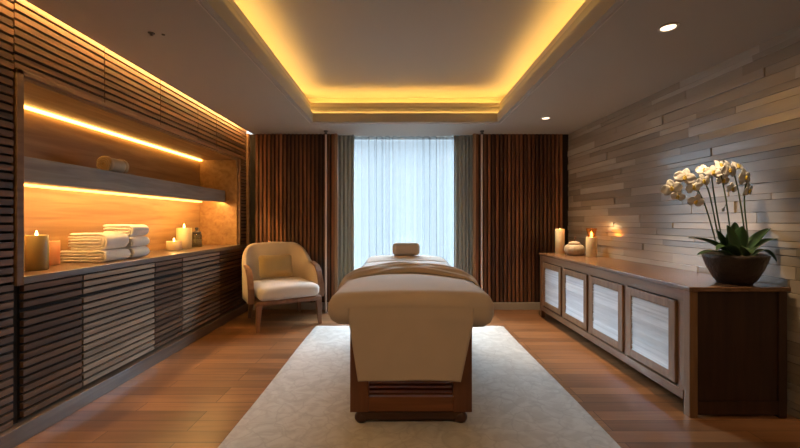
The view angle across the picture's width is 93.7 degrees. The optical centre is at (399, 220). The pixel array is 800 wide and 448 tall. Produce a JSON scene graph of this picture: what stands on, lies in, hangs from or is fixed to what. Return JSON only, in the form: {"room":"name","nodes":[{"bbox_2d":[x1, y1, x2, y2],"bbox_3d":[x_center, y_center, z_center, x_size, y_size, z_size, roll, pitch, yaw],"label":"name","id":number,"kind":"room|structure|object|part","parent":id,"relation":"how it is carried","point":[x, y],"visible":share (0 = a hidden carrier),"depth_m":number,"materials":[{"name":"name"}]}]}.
{"room":"spa massage room","nodes":[
{"label":"spa massage room","id":0,"kind":"room"},
{"bbox_2d":[0,0,246,432],"bbox_3d":[-2.646,-0.064,2.230,0.708,2.788,6.860,0,0,0],"label":"wall","id":1,"kind":"structure","parent":0,"point":[48,65],"depth_m":3.11,"materials":[{"name":"black wood"}]},
{"bbox_2d":[24,105,201,160],"bbox_3d":[-2.830,-0.860,3.830,0.036,0.019,3.000,0,0,0],"label":"light strip","id":2,"kind":"object","parent":1,"relation":"attached to","point":[25,106],"visible":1,"depth_m":3.52,"materials":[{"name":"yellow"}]},
{"bbox_2d":[0,303,247,447],"bbox_3d":[-2.581,1.278,2.215,0.638,0.105,6.830,0,0,0],"label":"baseboard","id":3,"kind":"structure","parent":1,"relation":"attached to","point":[27,427],"depth_m":2.83,"materials":[{"name":"brown wood"}]},
{"bbox_2d":[24,156,224,202],"bbox_3d":[-2.670,-0.346,3.830,0.359,0.168,3.016,0,0,0],"label":"floating shelf","id":4,"kind":"object","parent":1,"relation":"attached to","point":[37,171],"depth_m":3.23,"materials":[{"name":"brown wood"}]},
{"bbox_2d":[96,156,128,173],"bbox_3d":[-2.600,-0.502,3.397,0.144,0.144,0.226,0,0,0],"label":"rolled towel","id":5,"kind":"object","parent":4,"relation":"on","point":[107,163],"visible":0.92,"depth_m":3.31,"materials":[{"name":"beige fabric"}]},
{"bbox_3d":[-2.830,-0.271,3.830,0.036,0.017,3.000,0,0,0],"label":"shelf light strip","id":6,"kind":"part","parent":4,"relation":"part of","materials":[{"name":"yellow plastic"}]},
{"bbox_3d":[-2.310,-0.265,3.828,0.036,1.310,3.165,0,0,0],"label":"niche frame","id":7,"kind":"part","parent":1,"relation":"part of","materials":[{"name":"brown wood"}]},
{"bbox_2d":[246,133,249,245],"bbox_3d":[-2.280,-0.042,5.630,0.036,2.533,0.060,0,0,0],"label":"trim","id":8,"kind":"structure","parent":1,"relation":"attached to","point":[247,134],"depth_m":5.60,"materials":[{"name":"brown wood"}]},
{"bbox_2d":[244,134,568,302],"bbox_3d":[-0.025,0.011,5.756,5.950,2.638,0.248,0,0,0],"label":"wall","id":9,"kind":"structure","parent":0,"point":[525,176],"depth_m":5.64,"materials":[{"name":"black wood"}]},
{"bbox_2d":[253,302,539,309],"bbox_3d":[0.180,1.278,5.635,4.880,0.105,0.050,0,0,0],"label":"baseboard","id":10,"kind":"structure","parent":9,"relation":"attached to","point":[304,305],"depth_m":5.61,"materials":[{"name":"beige paint"}]},
{"bbox_2d":[354,138,453,138],"bbox_3d":[0.077,0.011,5.910,2.055,2.638,0.060,0,0,0],"label":"window","id":11,"kind":"structure","parent":9,"relation":"in","point":[354,138],"depth_m":5.91,"materials":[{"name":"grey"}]},
{"bbox_2d":[334,134,475,293],"bbox_3d":[0.077,0.011,5.745,2.115,2.638,0.270,0,0,0],"label":"trim","id":12,"kind":"structure","parent":9,"relation":"attached to","point":[335,135],"depth_m":5.61,"materials":[{"name":"beige"}]},
{"bbox_2d":[14,310,799,447],"bbox_3d":[-0.025,1.370,2.365,5.950,0.080,7.330,0,0,0],"label":"floor","id":13,"kind":"structure","parent":0,"point":[195,396],"depth_m":2.83,"materials":[{"name":"brown wood"}]},
{"bbox_2d":[18,275,81,418],"bbox_3d":[-2.569,0.798,2.502,0.542,0.824,0.433,0,0,0],"label":"base cabinet","id":14,"kind":"object","parent":13,"relation":"on","point":[49,314],"visible":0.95,"depth_m":2.45,"materials":[{"name":"black wood"}]},
{"bbox_3d":[-2.312,0.463,2.502,0.028,0.135,0.421,0,0,0],"label":"drawer","id":15,"kind":"part","parent":14,"relation":"part of","materials":[{"name":"brown wood"}]},
{"bbox_2d":[23,244,246,283],"bbox_3d":[-2.568,0.362,3.954,0.561,0.045,3.351,0,0,0],"label":"countertop","id":16,"kind":"structure","parent":14,"relation":"on","point":[65,269],"depth_m":3.07,"materials":[{"name":"brown wood"}]},
{"bbox_2d":[24,230,48,270],"bbox_3d":[-2.520,0.203,2.600,0.128,0.274,0.128,0,0,0],"label":"candle","id":17,"kind":"object","parent":16,"relation":"on","point":[36,247],"visible":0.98,"depth_m":2.55,"materials":[{"name":"beige wax"}]},
{"bbox_2d":[49,241,59,265],"bbox_3d":[-2.700,0.244,2.900,0.110,0.191,0.110,0,0,0],"label":"candle","id":18,"kind":"object","parent":16,"relation":"on","point":[54,246],"visible":0.66,"depth_m":2.88,"materials":[{"name":"brown wax"}]},
{"bbox_2d":[60,248,130,261],"bbox_3d":[-2.598,0.290,3.206,0.396,0.098,0.291,0,0,0],"label":"folded towel","id":19,"kind":"object","parent":16,"relation":"on","point":[104,255],"visible":0.96,"depth_m":3.08,"materials":[{"name":"white fabric"}]},
{"bbox_2d":[68,232,128,249],"bbox_3d":[-2.572,0.170,3.210,0.332,0.141,0.274,0,0,0],"label":"folded towel","id":20,"kind":"object","parent":19,"relation":"on","point":[103,240],"visible":1,"depth_m":3.10,"materials":[{"name":"white fabric"}]},
{"bbox_2d":[122,246,149,257],"bbox_3d":[-2.548,0.289,3.497,0.294,0.101,0.222,0,0,0],"label":"folded towel","id":21,"kind":"object","parent":16,"relation":"on","point":[138,251],"visible":0.54,"depth_m":3.46,"materials":[{"name":"white fabric"}]},
{"bbox_2d":[125,236,149,246],"bbox_3d":[-2.548,0.190,3.493,0.296,0.098,0.228,0,0,0],"label":"folded towel","id":22,"kind":"object","parent":21,"relation":"on","point":[134,241],"visible":0.51,"depth_m":3.46,"materials":[{"name":"white fabric"}]},
{"bbox_2d":[103,224,148,235],"bbox_3d":[-2.547,0.085,3.496,0.282,0.109,0.225,0,0,0],"label":"folded towel","id":23,"kind":"object","parent":22,"relation":"on","point":[128,229],"visible":0.85,"depth_m":3.41,"materials":[{"name":"white fabric"}]},
{"bbox_2d":[166,239,181,250],"bbox_3d":[-2.640,0.269,4.380,0.160,0.141,0.160,0,0,0],"label":"candle","id":24,"kind":"object","parent":16,"relation":"on","point":[173,245],"visible":1,"depth_m":4.31,"materials":[{"name":"beige wax"}]},
{"bbox_2d":[176,225,191,248],"bbox_3d":[-2.660,0.188,4.620,0.168,0.303,0.168,0,0,0],"label":"candle","id":25,"kind":"object","parent":16,"relation":"on","point":[183,234],"visible":0.91,"depth_m":4.56,"materials":[{"name":"beige wax"}]},
{"bbox_2d":[192,227,201,245],"bbox_3d":[-2.640,0.210,4.870,0.128,0.258,0.128,0,0,0],"label":"bottle","id":26,"kind":"object","parent":16,"relation":"on","point":[195,242],"visible":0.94,"depth_m":4.83,"materials":[{"name":"glass"}]},
{"bbox_2d":[79,263,154,385],"bbox_3d":[-2.569,0.798,3.120,0.542,0.824,0.798,0,0,0],"label":"base cabinet","id":27,"kind":"object","parent":13,"relation":"on","point":[117,304],"visible":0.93,"depth_m":3.04,"materials":[{"name":"black wood"}]},
{"bbox_3d":[-2.312,0.463,3.120,0.028,0.135,0.786,0,0,0],"label":"drawer","id":28,"kind":"part","parent":27,"relation":"part of","materials":[{"name":"brown wood"}]},
{"bbox_2d":[152,258,182,348],"bbox_3d":[-2.569,0.798,3.745,0.542,0.824,0.448,0,0,0],"label":"base cabinet","id":29,"kind":"object","parent":13,"relation":"on","point":[167,307],"visible":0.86,"depth_m":3.72,"materials":[{"name":"black wood"}]},
{"bbox_3d":[-2.313,0.463,3.745,0.026,0.135,0.436,0,0,0],"label":"drawer","id":30,"kind":"part","parent":29,"relation":"part of","materials":[{"name":"brown wood"}]},
{"bbox_2d":[180,252,219,333],"bbox_3d":[-2.569,0.798,4.380,0.542,0.824,0.818,0,0,0],"label":"base cabinet","id":31,"kind":"object","parent":13,"relation":"on","point":[200,303],"visible":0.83,"depth_m":4.32,"materials":[{"name":"black wood"}]},
{"bbox_3d":[-2.312,0.463,4.380,0.028,0.135,0.806,0,0,0],"label":"drawer","id":32,"kind":"part","parent":31,"relation":"part of","materials":[{"name":"brown wood"}]},
{"bbox_2d":[218,247,245,314],"bbox_3d":[-2.569,0.798,5.195,0.542,0.824,0.808,0,0,0],"label":"base cabinet","id":33,"kind":"object","parent":13,"relation":"on","point":[230,263],"visible":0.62,"depth_m":5.11,"materials":[{"name":"black wood"}]},
{"bbox_3d":[-2.312,0.463,5.195,0.027,0.135,0.796,0,0,0],"label":"drawer","id":34,"kind":"part","parent":33,"relation":"part of","materials":[{"name":"brown wood"}]},
{"bbox_2d":[242,242,323,332],"bbox_3d":[-1.594,0.815,5.030,0.953,1.030,0.952,0,0,-32],"label":"armchair","id":35,"kind":"object","parent":13,"relation":"on","point":[306,283],"visible":0.96,"depth_m":4.88,"materials":[{"name":"fabric"}]},
{"bbox_3d":[-2.024,1.163,5.111,0.089,0.335,0.109,0,0,-32],"label":"leg","id":36,"kind":"part","parent":35,"relation":"part of","materials":[{"name":"brown wood"}]},
{"bbox_3d":[-1.692,1.163,4.492,0.079,0.335,0.079,0,0,-32],"label":"leg","id":37,"kind":"part","parent":35,"relation":"part of","materials":[{"name":"brown wood"}]},
{"bbox_2d":[258,254,292,277],"bbox_3d":[-1.706,0.615,5.154,0.444,0.298,0.159,0,0,-32],"label":"throw pillow","id":38,"kind":"object","parent":35,"relation":"on","point":[269,265],"visible":1,"depth_m":5.10,"materials":[{"name":"fabric"}]},
{"bbox_3d":[-1.638,0.652,5.101,0.939,0.705,0.784,0,0,-32],"label":"backrest","id":39,"kind":"part","parent":35,"relation":"part of","materials":[{"name":"fabric"}]},
{"bbox_2d":[253,277,318,300],"bbox_3d":[-1.542,0.878,4.947,0.752,0.172,0.756,0,0,-32],"label":"seat cushion","id":40,"kind":"object","parent":35,"relation":"on","point":[285,288],"depth_m":4.69,"materials":[{"name":"fabric"}]},
{"bbox_3d":[-1.558,0.995,4.973,0.808,0.060,0.756,0,0,-32],"label":"seat frame","id":41,"kind":"part","parent":35,"relation":"part of","materials":[{"name":"brown wood"}]},
{"bbox_3d":[-1.478,1.163,5.452,0.089,0.335,0.109,0,0,-32],"label":"leg","id":42,"kind":"part","parent":35,"relation":"part of","materials":[{"name":"brown wood"}]},
{"bbox_3d":[-1.067,1.163,4.883,0.079,0.335,0.079,0,0,-32],"label":"leg","id":43,"kind":"part","parent":35,"relation":"part of","materials":[{"name":"brown wood"}]},
{"bbox_2d":[324,130,327,312],"bbox_3d":[-1.075,0.011,5.440,0.060,2.638,0.060,0,0,0],"label":"pole","id":44,"kind":"object","parent":13,"relation":"on","point":[325,131],"visible":1,"depth_m":5.43,"materials":[{"name":"beige paint"}]},
{"bbox_2d":[218,326,620,447],"bbox_3d":[0.115,1.323,2.461,2.358,0.014,4.529,0,0,0],"label":"rug","id":45,"kind":"object","parent":13,"relation":"on","point":[517,403],"visible":0.7,"depth_m":2.56,"materials":[{"name":"beige carpet"}]},
{"bbox_2d":[350,333,471,422],"bbox_3d":[0.072,0.872,3.523,1.000,0.887,2.194,0,0,0],"label":"massage table","id":46,"kind":"object","parent":45,"relation":"on","point":[370,400],"visible":0.16,"depth_m":2.44,"materials":[{"name":"brown wood"}]},
{"bbox_3d":[-0.265,0.938,2.475,0.120,0.615,0.070,0,0,0],"label":"leg","id":47,"kind":"part","parent":46,"relation":"part of","materials":[{"name":"brown wood"}]},
{"bbox_2d":[365,255,447,262],"bbox_3d":[0.072,0.514,4.386,0.967,0.211,0.492,0,0,0],"label":"headrest cover","id":48,"kind":"object","parent":46,"relation":"on","point":[380,258],"visible":0.32,"depth_m":4.29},
{"bbox_2d":[392,243,419,255],"bbox_3d":[0.072,0.336,4.490,0.324,0.151,0.140,0,0,0],"label":"bolster","id":49,"kind":"object","parent":48,"relation":"on","point":[399,249],"visible":1,"depth_m":4.42,"materials":[{"name":"brown fabric"}]},
{"bbox_2d":[362,261,450,266],"bbox_3d":[0.072,0.536,3.610,1.046,0.188,1.220,0,0,0],"label":"sheet","id":50,"kind":"object","parent":46,"relation":"on","point":[434,262],"visible":0.02,"depth_m":4.12,"materials":[{"name":"white fabric"}]},
{"bbox_2d":[328,261,493,381],"bbox_3d":[0.071,0.702,3.065,1.121,0.627,1.418,0,0,0],"label":"blanket","id":51,"kind":"object","parent":50,"relation":"on","point":[407,321],"visible":1,"depth_m":2.38,"materials":[{"name":"beige fabric"}]},
{"bbox_3d":[0.072,0.777,2.376,0.800,0.476,0.034,0,0,0],"label":"panel","id":52,"kind":"part","parent":51,"relation":"part of","materials":[{"name":"beige fabric"}]},
{"bbox_3d":[0.072,1.195,2.462,0.554,0.094,0.035,0,0,0],"label":"rail","id":53,"kind":"part","parent":46,"relation":"part of","materials":[{"name":"brown wood"}]},
{"bbox_3d":[0.409,0.938,2.475,0.120,0.615,0.070,0,0,0],"label":"leg","id":54,"kind":"part","parent":46,"relation":"part of","materials":[{"name":"brown wood"}]},
{"bbox_2d":[480,130,483,289],"bbox_3d":[1.190,0.011,5.440,0.060,2.638,0.060,0,0,0],"label":"pole","id":55,"kind":"object","parent":13,"relation":"on","point":[481,131],"visible":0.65,"depth_m":5.43,"materials":[{"name":"beige paint"}]},
{"bbox_2d":[539,253,790,417],"bbox_3d":[2.284,0.887,3.885,0.682,0.885,2.740,0,0,0],"label":"sideboard","id":56,"kind":"object","parent":13,"relation":"on","point":[721,348],"visible":1,"depth_m":2.62,"materials":[{"name":"brown wood"}]},
{"bbox_3d":[1.982,0.902,5.213,0.055,0.855,0.055,0,0,0],"label":"leg","id":57,"kind":"part","parent":56,"relation":"part of","materials":[{"name":"brown wood"}]},
{"bbox_3d":[1.958,0.855,4.830,0.026,0.450,0.440,0,0,0],"label":"louvre panel","id":58,"kind":"part","parent":56,"relation":"part of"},
{"bbox_3d":[1.958,0.855,4.830,0.026,0.580,0.570,0,0,0],"label":"door","id":59,"kind":"part","parent":56,"relation":"part of","materials":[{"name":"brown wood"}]},
{"bbox_2d":[555,229,564,253],"bbox_3d":[2.170,0.273,5.090,0.120,0.344,0.120,0,0,0],"label":"candle","id":60,"kind":"object","parent":56,"relation":"on","point":[559,233],"visible":0.98,"depth_m":5.04,"materials":[{"name":"beige wax"}]},
{"bbox_3d":[1.958,0.855,4.200,0.026,0.450,0.440,0,0,0],"label":"louvre panel","id":61,"kind":"part","parent":56,"relation":"part of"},
{"bbox_2d":[564,237,584,254],"bbox_3d":[2.275,0.322,4.890,0.259,0.244,0.259,0,0,0],"label":"lidded jar","id":62,"kind":"object","parent":56,"relation":"on","point":[574,247],"visible":0.94,"depth_m":4.81,"materials":[{"name":"ceramic"}]},
{"bbox_3d":[2.275,0.284,4.890,0.150,0.040,0.150,0,0,0],"label":"lid","id":63,"kind":"part","parent":62,"relation":"part of","materials":[{"name":"ceramic"}]},
{"bbox_3d":[1.958,0.855,4.200,0.026,0.580,0.570,0,0,0],"label":"door","id":64,"kind":"part","parent":56,"relation":"part of","materials":[{"name":"brown wood"}]},
{"bbox_2d":[586,231,596,256],"bbox_3d":[2.400,0.269,4.700,0.128,0.352,0.128,0,0,0],"label":"candle","id":65,"kind":"object","parent":56,"relation":"on","point":[591,242],"visible":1,"depth_m":4.65,"materials":[{"name":"beige wax"}]},
{"bbox_3d":[1.958,0.855,3.570,0.026,0.450,0.440,0,0,0],"label":"louvre panel","id":66,"kind":"part","parent":56,"relation":"part of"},
{"bbox_3d":[1.958,0.855,3.570,0.026,0.580,0.570,0,0,0],"label":"door","id":67,"kind":"part","parent":56,"relation":"part of","materials":[{"name":"brown wood"}]},
{"bbox_3d":[1.968,1.198,3.885,0.034,0.065,2.600,0,0,0],"label":"rail","id":68,"kind":"part","parent":56,"relation":"part of","materials":[{"name":"brown wood"}]},
{"bbox_3d":[1.972,0.515,3.885,0.026,0.080,2.600,0,0,0],"label":"rail","id":69,"kind":"part","parent":56,"relation":"part of","materials":[{"name":"brown wood"}]},
{"bbox_3d":[2.514,0.853,3.885,0.018,0.755,2.600,0,0,0],"label":"panel","id":70,"kind":"part","parent":56,"relation":"part of","materials":[{"name":"brown wood"}]},
{"bbox_3d":[1.958,0.855,2.940,0.026,0.450,0.440,0,0,0],"label":"louvre panel","id":71,"kind":"part","parent":56,"relation":"part of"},
{"bbox_3d":[1.958,0.855,2.940,0.026,0.580,0.570,0,0,0],"label":"door","id":72,"kind":"part","parent":56,"relation":"part of","materials":[{"name":"brown wood"}]},
{"bbox_3d":[1.982,0.902,2.558,0.055,0.855,0.055,0,0,0],"label":"leg","id":73,"kind":"part","parent":56,"relation":"part of","materials":[{"name":"brown wood"}]},
{"bbox_2d":[660,160,776,284],"bbox_3d":[2.260,0.004,2.680,0.851,0.882,0.376,0,0,0],"label":"potted orchid","id":74,"kind":"object","parent":56,"relation":"on","point":[738,262],"visible":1,"depth_m":2.64,"materials":[{"name":"plant"}]},
{"bbox_3d":[1.893,-0.235,2.614,0.131,0.115,0.025,0,0,27],"label":"flower","id":75,"kind":"part","parent":74,"relation":"part of","materials":[{"name":"white plant"}]},
{"bbox_3d":[1.966,-0.182,2.654,0.090,0.077,0.033,0,0,27],"label":"flower","id":76,"kind":"part","parent":74,"relation":"part of","materials":[{"name":"white plant"}]},
{"bbox_3d":[1.985,-0.308,2.617,0.135,0.120,0.031,0,0,20],"label":"flower","id":77,"kind":"part","parent":74,"relation":"part of","materials":[{"name":"white plant"}]},
{"bbox_3d":[2.077,-0.066,2.650,0.372,0.450,0.069,0,0,0],"label":"flower stem","id":78,"kind":"part","parent":74,"relation":"part of","materials":[{"name":"green plant"}]},
{"bbox_3d":[2.048,-0.241,2.624,0.108,0.096,0.020,0,0,0],"label":"flower","id":79,"kind":"part","parent":74,"relation":"part of","materials":[{"name":"white plant"}]},
{"bbox_3d":[2.084,-0.147,2.645,0.107,0.090,0.039,0,0,12],"label":"flower","id":80,"kind":"part","parent":74,"relation":"part of","materials":[{"name":"white plant"}]},
{"bbox_3d":[2.184,-0.368,2.698,0.109,0.083,0.051,0,0,22],"label":"flower","id":81,"kind":"part","parent":74,"relation":"part of","materials":[{"name":"white plant"}]},
{"bbox_3d":[2.142,-0.286,2.654,0.113,0.101,0.021,0,0,-6],"label":"flower","id":82,"kind":"part","parent":74,"relation":"part of","materials":[{"name":"white plant"}]},
{"bbox_3d":[2.168,-0.087,2.660,0.232,0.448,0.049,0,0,0],"label":"flower stem","id":83,"kind":"part","parent":74,"relation":"part of","materials":[{"name":"green plant"}]},
{"bbox_3d":[2.214,-0.349,2.657,0.113,0.097,0.035,0,0,16],"label":"flower","id":84,"kind":"part","parent":74,"relation":"part of","materials":[{"name":"white plant"}]},
{"bbox_3d":[2.273,-0.114,2.700,0.117,0.504,0.019,0,0,-16],"label":"flower stem","id":85,"kind":"part","parent":74,"relation":"part of","materials":[{"name":"green plant"}]},
{"bbox_3d":[2.288,-0.398,2.682,0.097,0.083,0.052,0,0,0],"label":"flower","id":86,"kind":"part","parent":74,"relation":"part of","materials":[{"name":"white plant"}]},
{"bbox_3d":[2.326,-0.302,2.704,0.097,0.081,0.029,0,0,0],"label":"flower","id":87,"kind":"part","parent":74,"relation":"part of","materials":[{"name":"white plant"}]},
{"bbox_3d":[2.333,-0.139,2.700,0.144,0.526,0.049,0,0,0],"label":"flower stem","id":88,"kind":"part","parent":74,"relation":"part of","materials":[{"name":"green plant"}]},
{"bbox_3d":[2.314,-0.366,2.647,0.148,0.124,0.032,0,0,-14],"label":"flower","id":89,"kind":"part","parent":74,"relation":"part of","materials":[{"name":"white plant"}]},
{"bbox_3d":[2.416,-0.246,2.734,0.092,0.077,0.023,0,0,-11],"label":"flower","id":90,"kind":"part","parent":74,"relation":"part of","materials":[{"name":"white plant"}]},
{"bbox_2d":[701,252,770,284],"bbox_3d":[2.390,0.340,2.680,0.376,0.209,0.376,0,0,0],"label":"bowl","id":91,"kind":"object","parent":74,"relation":"attached to","point":[734,268],"depth_m":2.58,"materials":[{"name":"ceramic"}]},
{"bbox_3d":[2.426,-0.398,2.706,0.102,0.074,0.058,0,0,0],"label":"flower","id":92,"kind":"part","parent":74,"relation":"part of","materials":[{"name":"white plant"}]},
{"bbox_3d":[2.389,-0.121,2.665,0.176,0.558,0.039,0,0,0],"label":"flower stem","id":93,"kind":"part","parent":74,"relation":"part of","materials":[{"name":"green plant"}]},
{"bbox_3d":[2.463,-0.322,2.684,0.142,0.120,0.023,0,0,-22],"label":"flower","id":94,"kind":"part","parent":74,"relation":"part of","materials":[{"name":"white plant"}]},
{"bbox_3d":[2.511,-0.107,2.720,0.055,0.464,0.025,0,0,-42],"label":"flower stem","id":95,"kind":"part","parent":74,"relation":"part of","materials":[{"name":"green plant"}]},
{"bbox_3d":[2.497,-0.230,2.696,0.114,0.097,0.030,0,0,-27],"label":"flower","id":96,"kind":"part","parent":74,"relation":"part of","materials":[{"name":"white plant"}]},
{"bbox_3d":[2.284,0.882,2.551,0.548,0.815,0.018,0,0,0],"label":"panel","id":97,"kind":"part","parent":56,"relation":"part of","materials":[{"name":"brown wood"}]},
{"bbox_3d":[2.284,1.265,2.549,0.548,0.090,0.030,0,0,0],"label":"rail","id":98,"kind":"part","parent":56,"relation":"part of","materials":[{"name":"brown wood"}]},
{"bbox_3d":[2.586,0.902,2.558,0.055,0.855,0.055,0,0,0],"label":"leg","id":99,"kind":"part","parent":56,"relation":"part of","materials":[{"name":"brown wood"}]},
{"bbox_2d":[27,0,799,139],"bbox_3d":[-0.025,-1.564,2.365,5.950,0.512,7.330,0,0,0],"label":"ceiling","id":100,"kind":"structure","parent":0,"point":[329,48],"depth_m":3.30,"materials":[{"name":"grey paint"}]},
{"bbox_2d":[338,135,354,286],"bbox_3d":[-0.817,0.009,5.700,0.250,2.618,0.068,0,0,0],"label":"drape","id":101,"kind":"object","parent":100,"relation":"hanging from","point":[346,264],"visible":0.8,"depth_m":5.68,"materials":[{"name":"grey fabric"}]},
{"bbox_2d":[361,136,399,266],"bbox_3d":[-0.409,0.009,5.766,0.971,2.618,0.117,0,0,0],"label":"sheer curtain","id":102,"kind":"object","parent":100,"relation":"hanging from","point":[382,138],"visible":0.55,"depth_m":5.77,"materials":[{"name":"white fabric"}]},
{"bbox_2d":[308,98,502,102],"bbox_3d":[0.070,-1.621,2.728,3.160,0.197,5.175,0,0,0],"label":"trim","id":103,"kind":"structure","parent":100,"relation":"attached to","point":[312,100],"depth_m":5.25,"materials":[{"name":"beige paint"}]},
{"bbox_2d":[228,0,591,106],"bbox_3d":[0.070,-1.548,2.728,2.560,0.050,4.575,0,0,0],"label":"trim","id":104,"kind":"structure","parent":100,"relation":"attached to","point":[584,5],"depth_m":4.47,"materials":[{"name":"beige paint"}]},
{"bbox_2d":[196,0,627,123],"bbox_3d":[0.070,-1.306,2.728,2.550,0.012,4.565,0,0,0],"label":"trim","id":105,"kind":"structure","parent":100,"relation":"attached to","point":[625,1],"depth_m":3.26,"materials":[{"name":"beige paint"}]},
{"bbox_2d":[405,136,453,266],"bbox_3d":[0.560,0.009,5.767,0.972,2.618,0.117,0,0,0],"label":"sheer curtain","id":106,"kind":"object","parent":100,"relation":"hanging from","point":[423,138],"visible":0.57,"depth_m":5.77,"materials":[{"name":"white fabric"}]},
{"bbox_2d":[454,135,472,275],"bbox_3d":[0.963,0.009,5.691,0.287,2.618,0.071,0,0,0],"label":"drape","id":107,"kind":"object","parent":100,"relation":"hanging from","point":[463,145],"visible":0.81,"depth_m":5.69,"materials":[{"name":"fabric"}]},
{"bbox_2d":[657,22,679,32],"bbox_3d":[1.810,-1.304,2.530,0.124,0.008,0.124,0,0,0],"label":"recessed light","id":108,"kind":"object","parent":100,"relation":"in","point":[667,27],"visible":1,"depth_m":2.53,"materials":[{"name":"beige paint"}]},
{"bbox_2d":[568,26,799,419],"bbox_3d":[2.749,0.011,2.387,0.176,2.638,7.280,0,0,-3],"label":"wall","id":109,"kind":"structure","parent":0,"point":[744,108],"depth_m":3.29,"materials":[{"name":"brown"}]}
]}

